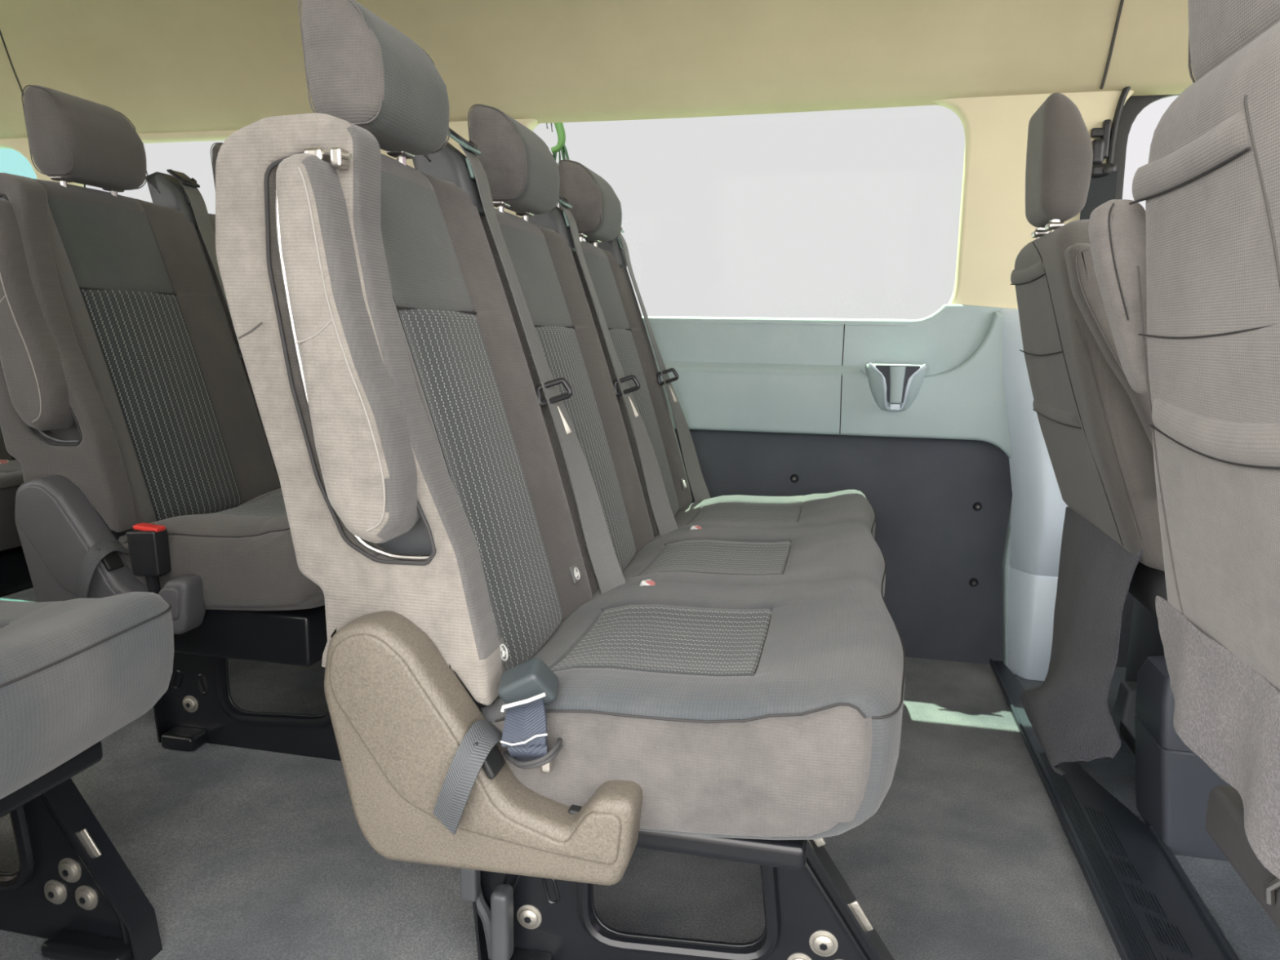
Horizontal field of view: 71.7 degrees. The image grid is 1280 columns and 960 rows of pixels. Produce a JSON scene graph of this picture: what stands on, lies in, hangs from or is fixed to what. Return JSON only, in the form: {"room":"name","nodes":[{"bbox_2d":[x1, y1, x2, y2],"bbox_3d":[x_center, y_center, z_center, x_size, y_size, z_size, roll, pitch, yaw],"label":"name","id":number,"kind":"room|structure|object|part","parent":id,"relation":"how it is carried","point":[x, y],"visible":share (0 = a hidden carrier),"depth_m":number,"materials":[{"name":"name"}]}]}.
{"room":"vehicle interior","nodes":[
{"label":"vehicle interior","id":0,"kind":"room"},
{"bbox_2d":[0,90,1133,308],"bbox_3d":[-0.402,-0.585,2.444,5.300,1.000,0.050,3,10,12],"label":"wall","id":1,"kind":"structure","parent":0,"point":[994,227],"depth_m":2.12,"materials":[{"name":"beige plastic"}]},
{"bbox_2d":[0,0,1124,96],"bbox_3d":[-0.559,-1.015,1.392,2.910,0.417,1.885,3,10,12],"label":"trim","id":2,"kind":"structure","parent":1,"relation":"attached to","point":[1122,2],"depth_m":1.97,"materials":[{"name":"beige plastic"}]},
{"bbox_2d":[641,304,1017,376],"bbox_3d":[-0.936,-0.418,2.575,4.220,0.211,0.048,3,10,12],"label":"trim","id":3,"kind":"structure","parent":1,"relation":"attached to","point":[942,340],"depth_m":2.24,"materials":[{"name":"grey plastic"}]},
{"bbox_2d":[655,311,1012,667],"bbox_3d":[-0.947,-0.046,2.615,4.220,0.923,0.052,3,10,12],"label":"trim","id":4,"kind":"structure","parent":1,"relation":"attached to","point":[966,401],"depth_m":2.23,"materials":[{"name":"grey plastic"}]},
{"bbox_2d":[865,362,927,411],"bbox_3d":[0.627,-0.223,2.177,0.148,0.130,0.066,3,10,12],"label":"cup holder","id":5,"kind":"object","parent":1,"relation":"attached to","point":[894,387],"visible":1,"depth_m":2.16,"materials":[{"name":"grey plastic"}]},
{"bbox_2d":[1000,309,1068,680],"bbox_3d":[0.962,0.061,2.134,0.240,0.930,0.085,3,10,12],"label":"trim","id":6,"kind":"structure","parent":1,"relation":"attached to","point":[1037,513],"depth_m":2.12,"materials":[{"name":"grey plastic"}]},
{"bbox_2d":[1080,119,1118,219],"bbox_3d":[1.040,-0.358,2.053,0.072,0.928,0.131,3,10,12],"label":"anchor","id":7,"kind":"object","parent":1,"relation":"attached to","point":[1104,178],"visible":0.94,"depth_m":2.03,"materials":[{"name":"black plastic"}]},
{"bbox_2d":[1106,86,1130,163],"bbox_3d":[1.332,-0.686,1.996,0.535,0.502,0.014,3,10,12],"label":"trim","id":8,"kind":"structure","parent":1,"relation":"attached to","point":[1125,91],"depth_m":2.03,"materials":[{"name":"plastic"}]},
{"bbox_2d":[1113,94,1179,199],"bbox_3d":[1.539,-0.627,2.015,0.921,0.595,0.026,3,10,12],"label":"window frame","id":9,"kind":"structure","parent":1,"relation":"in","point":[1133,106],"depth_m":2.06,"materials":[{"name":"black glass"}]},
{"bbox_2d":[0,0,1195,138],"bbox_3d":[-0.625,-1.064,1.322,5.300,0.555,2.120,3,10,12],"label":"ceiling","id":10,"kind":"structure","parent":0,"point":[165,65],"depth_m":2.16,"materials":[{"name":"beige fabric"}]},
{"bbox_2d":[0,587,1279,959],"bbox_3d":[-0.646,0.572,1.618,5.300,0.080,2.350,3,10,12],"label":"floor","id":11,"kind":"structure","parent":0,"point":[237,853],"depth_m":1.38,"materials":[{"name":"carpet"}]},
{"bbox_2d":[0,426,33,597],"bbox_3d":[-1.453,-0.169,2.058,0.884,1.211,1.066,3,10,12],"label":"seat","id":12,"kind":"object","parent":11,"relation":"on","point":[15,576],"visible":0.09,"depth_m":1.86,"materials":[{"name":"fabric"}]},
{"bbox_3d":[-1.682,-0.352,2.353,0.280,0.629,0.483,3,10,12],"label":"backrest","id":13,"kind":"part","parent":12,"relation":"part of","materials":[{"name":"fabric"}]},
{"bbox_2d":[0,459,23,551],"bbox_3d":[-1.427,0.024,2.116,0.507,0.193,1.004,3,10,12],"label":"seat cushion","id":14,"kind":"object","parent":12,"relation":"on","point":[11,477],"depth_m":1.77,"materials":[{"name":"fabric"}]},
{"bbox_2d":[0,591,173,959],"bbox_3d":[-0.947,0.044,0.888,0.725,1.192,0.561,3,10,12],"label":"seat","id":15,"kind":"object","parent":11,"relation":"on","point":[74,673],"visible":1,"depth_m":1.03,"materials":[{"name":"fabric"}]},
{"bbox_3d":[-0.903,0.442,1.171,0.561,0.315,0.006,3,10,12],"label":"leg","id":16,"kind":"part","parent":15,"relation":"part of","materials":[{"name":"black paint"}]},
{"bbox_2d":[0,591,173,799],"bbox_3d":[-0.842,0.247,0.929,0.507,0.193,0.489,3,10,12],"label":"seat cushion","id":17,"kind":"object","parent":15,"relation":"on","point":[74,673],"depth_m":0.95,"materials":[{"name":"fabric"}]},
{"bbox_2d":[0,84,341,760],"bbox_3d":[-0.691,-0.131,1.889,0.758,1.218,1.066,3,10,12],"label":"seat","id":18,"kind":"object","parent":11,"relation":"on","point":[130,415],"visible":0.52,"depth_m":1.56,"materials":[{"name":"fabric"}]},
{"bbox_3d":[-1.001,-0.268,1.451,0.124,0.371,0.074,3,10,12],"label":"armrest","id":19,"kind":"part","parent":18,"relation":"part of","materials":[{"name":"fabric"}]},
{"bbox_3d":[-1.005,-0.262,1.462,0.161,0.401,0.006,3,10,12],"label":"recess trim","id":20,"kind":"part","parent":18,"relation":"part of","materials":[{"name":"plastic"}]},
{"bbox_3d":[-1.045,-0.559,1.605,0.015,0.061,0.012,3,10,12],"label":"post","id":21,"kind":"part","parent":18,"relation":"part of","materials":[{"name":"metal"}]},
{"bbox_3d":[-1.001,-0.266,1.493,0.171,0.404,0.006,3,10,12],"label":"recess panel","id":22,"kind":"part","parent":18,"relation":"part of","materials":[{"name":"plastic"}]},
{"bbox_3d":[-1.020,-0.578,1.716,0.015,0.061,0.012,3,10,12],"label":"post","id":23,"kind":"part","parent":18,"relation":"part of","materials":[{"name":"metal"}]},
{"bbox_3d":[-0.956,-0.240,1.718,0.293,0.629,0.448,3,10,12],"label":"backrest","id":24,"kind":"part","parent":18,"relation":"part of","materials":[{"name":"fabric"}]},
{"bbox_2d":[117,488,324,610],"bbox_3d":[-0.603,0.063,1.933,0.507,0.193,1.004,3,10,12],"label":"seat cushion","id":25,"kind":"object","parent":18,"relation":"on","point":[237,545],"depth_m":1.46,"materials":[{"name":"fabric"}]},
{"bbox_3d":[-0.858,-0.313,2.170,0.280,0.629,0.483,3,10,12],"label":"backrest","id":26,"kind":"part","parent":18,"relation":"part of","materials":[{"name":"fabric"}]},
{"bbox_3d":[-0.676,0.364,1.662,0.561,0.315,0.006,3,10,12],"label":"leg","id":27,"kind":"part","parent":18,"relation":"part of","materials":[{"name":"black paint"}]},
{"bbox_2d":[215,0,905,959],"bbox_3d":[0.073,-0.017,1.501,0.758,1.204,1.461,3,10,12],"label":"seat","id":28,"kind":"object","parent":11,"relation":"on","point":[546,663],"visible":1,"depth_m":0.93,"materials":[{"name":"fabric"}]},
{"bbox_3d":[-0.281,-0.125,0.872,0.124,0.371,0.074,3,10,12],"label":"armrest","id":29,"kind":"part","parent":28,"relation":"part of","materials":[{"name":"fabric"}]},
{"bbox_3d":[-0.284,-0.118,0.883,0.161,0.401,0.006,3,10,12],"label":"recess trim","id":30,"kind":"part","parent":28,"relation":"part of","materials":[{"name":"metal"}]},
{"bbox_3d":[-0.302,-0.428,1.124,0.015,0.061,0.012,3,10,12],"label":"post","id":31,"kind":"part","parent":28,"relation":"part of","materials":[{"name":"metal"}]},
{"bbox_3d":[-0.281,-0.122,0.914,0.171,0.404,0.006,3,10,12],"label":"recess panel","id":32,"kind":"part","parent":28,"relation":"part of","materials":[{"name":"plastic"}]},
{"bbox_3d":[-0.194,0.560,1.143,0.074,0.137,0.037,6,11,29],"label":"release lever","id":33,"kind":"part","parent":28,"relation":"part of","materials":[{"name":"plastic"}]},
{"bbox_3d":[-0.239,-0.090,1.126,0.293,0.629,0.418,3,10,12],"label":"backrest","id":34,"kind":"part","parent":28,"relation":"part of","materials":[{"name":"fabric"}]},
{"bbox_3d":[-0.228,-0.466,1.452,0.015,0.061,0.012,3,10,12],"label":"post","id":35,"kind":"part","parent":28,"relation":"part of","materials":[{"name":"metal"}]},
{"bbox_3d":[-0.202,-0.484,1.564,0.015,0.061,0.012,3,10,12],"label":"post","id":36,"kind":"part","parent":28,"relation":"part of","materials":[{"name":"metal"}]},
{"bbox_3d":[-0.092,0.280,0.882,0.010,0.020,0.012,3,10,12],"label":"anchor plate","id":37,"kind":"part","parent":28,"relation":"part of","materials":[{"name":"metal"}]},
{"bbox_3d":[-0.116,-0.089,1.326,0.028,0.043,0.005,1,9,3],"label":"tongue plate","id":38,"kind":"part","parent":28,"relation":"part of","materials":[{"name":"metal"}]},
{"bbox_3d":[-0.148,-0.144,1.551,0.280,0.629,0.453,3,10,12],"label":"backrest","id":39,"kind":"part","parent":28,"relation":"part of","materials":[{"name":"fabric"}]},
{"bbox_3d":[-0.047,-0.214,1.989,0.280,0.629,0.453,3,10,12],"label":"backrest","id":40,"kind":"part","parent":28,"relation":"part of","materials":[{"name":"fabric"}]},
{"bbox_3d":[-0.015,-0.146,1.767,0.028,0.043,0.005,1,9,3],"label":"tongue plate","id":41,"kind":"part","parent":28,"relation":"part of","materials":[{"name":"metal"}]},
{"bbox_3d":[0.079,-0.211,2.176,0.028,0.043,0.005,1,9,3],"label":"tongue plate","id":42,"kind":"part","parent":28,"relation":"part of","materials":[{"name":"metal"}]},
{"bbox_3d":[0.049,0.500,1.101,0.561,0.315,0.006,3,10,12],"label":"leg","id":43,"kind":"part","parent":28,"relation":"part of","materials":[{"name":"black paint"}]},
{"bbox_2d":[1009,92,1231,861],"bbox_3d":[1.055,-0.025,1.544,0.773,1.238,0.560,3,10,12],"label":"seat","id":44,"kind":"object","parent":11,"relation":"on","point":[1096,430],"visible":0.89,"depth_m":1.48,"materials":[{"name":"fabric"}]},
{"bbox_3d":[0.845,-0.166,1.597,0.294,0.552,0.508,3,10,12],"label":"backrest","id":45,"kind":"part","parent":44,"relation":"part of","materials":[{"name":"grey fabric"}]},
{"bbox_3d":[0.728,-0.164,1.336,0.190,0.373,0.055,3,10,12],"label":"armrest","id":46,"kind":"part","parent":44,"relation":"part of","materials":[{"name":"grey fabric"}]},
{"bbox_2d":[1114,680,1137,740],"bbox_3d":[0.990,0.457,1.685,0.151,0.126,0.060,3,10,12],"label":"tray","id":47,"kind":"object","parent":44,"relation":"on","point":[1125,704],"depth_m":1.67,"materials":[{"name":"plastic"}]},
{"bbox_2d":[1128,561,1167,617],"bbox_3d":[1.163,0.171,1.589,0.560,0.120,0.460,3,10,12],"label":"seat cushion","id":48,"kind":"object","parent":44,"relation":"on","point":[1147,583],"depth_m":1.49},
{"bbox_2d":[1088,0,1279,930],"bbox_3d":[0.727,0.124,0.615,0.695,1.237,0.564,3,10,12],"label":"passenger seat","id":49,"kind":"object","parent":11,"relation":"on","point":[1188,282],"visible":1,"depth_m":0.70,"materials":[{"name":"fabric"}]},
{"bbox_3d":[0.493,-0.181,0.887,0.090,0.190,0.047,3,10,12],"label":"armrest","id":50,"kind":"part","parent":49,"relation":"part of","materials":[{"name":"grey fabric"}]},
{"bbox_3d":[0.512,-0.061,0.611,0.216,0.507,0.521,3,10,12],"label":"backrest","id":51,"kind":"part","parent":49,"relation":"part of","materials":[{"name":"grey fabric"}]},
{"bbox_3d":[0.525,0.339,0.733,0.011,0.029,0.016,0,10,-7],"label":"lever","id":52,"kind":"part","parent":49,"relation":"part of","materials":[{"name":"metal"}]},
{"bbox_2d":[1115,591,1133,667],"bbox_3d":[-0.403,0.123,2.609,5.300,0.650,0.035,3,10,12],"label":"wall","id":53,"kind":"structure","parent":0,"point":[1126,616],"depth_m":2.26,"materials":[{"name":"grey plastic"}]},
{"bbox_2d":[674,428,1012,664],"bbox_3d":[-1.002,0.097,2.675,4.100,0.640,0.044,3,10,12],"label":"trim","id":54,"kind":"structure","parent":53,"relation":"attached to","point":[941,508],"depth_m":2.28,"materials":[{"name":"black plastic"}]},
{"bbox_2d":[989,658,1239,959],"bbox_3d":[0.817,0.583,1.579,0.153,0.019,1.500,3,10,12],"label":"door sill","id":55,"kind":"structure","parent":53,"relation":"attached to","point":[1149,908],"depth_m":1.39,"materials":[{"name":"plastic"}]},
{"label":"outside","id":56,"kind":"structure","parent":0,"visible":0},
{"bbox_3d":[1.639,0.139,7.437,50.000,0.100,65.000,3,10,12],"label":"ground","id":57,"kind":"structure","parent":56,"visible":0},
{"bbox_2d":[546,122,569,161],"bbox_3d":[-0.946,-1.178,4.827,1.967,3.277,1.322,3,10,12],"label":"palm tree","id":58,"kind":"object","parent":57,"relation":"on","point":[560,146],"visible":0.1,"depth_m":3.98,"materials":[{"name":"green plant"}]}
]}

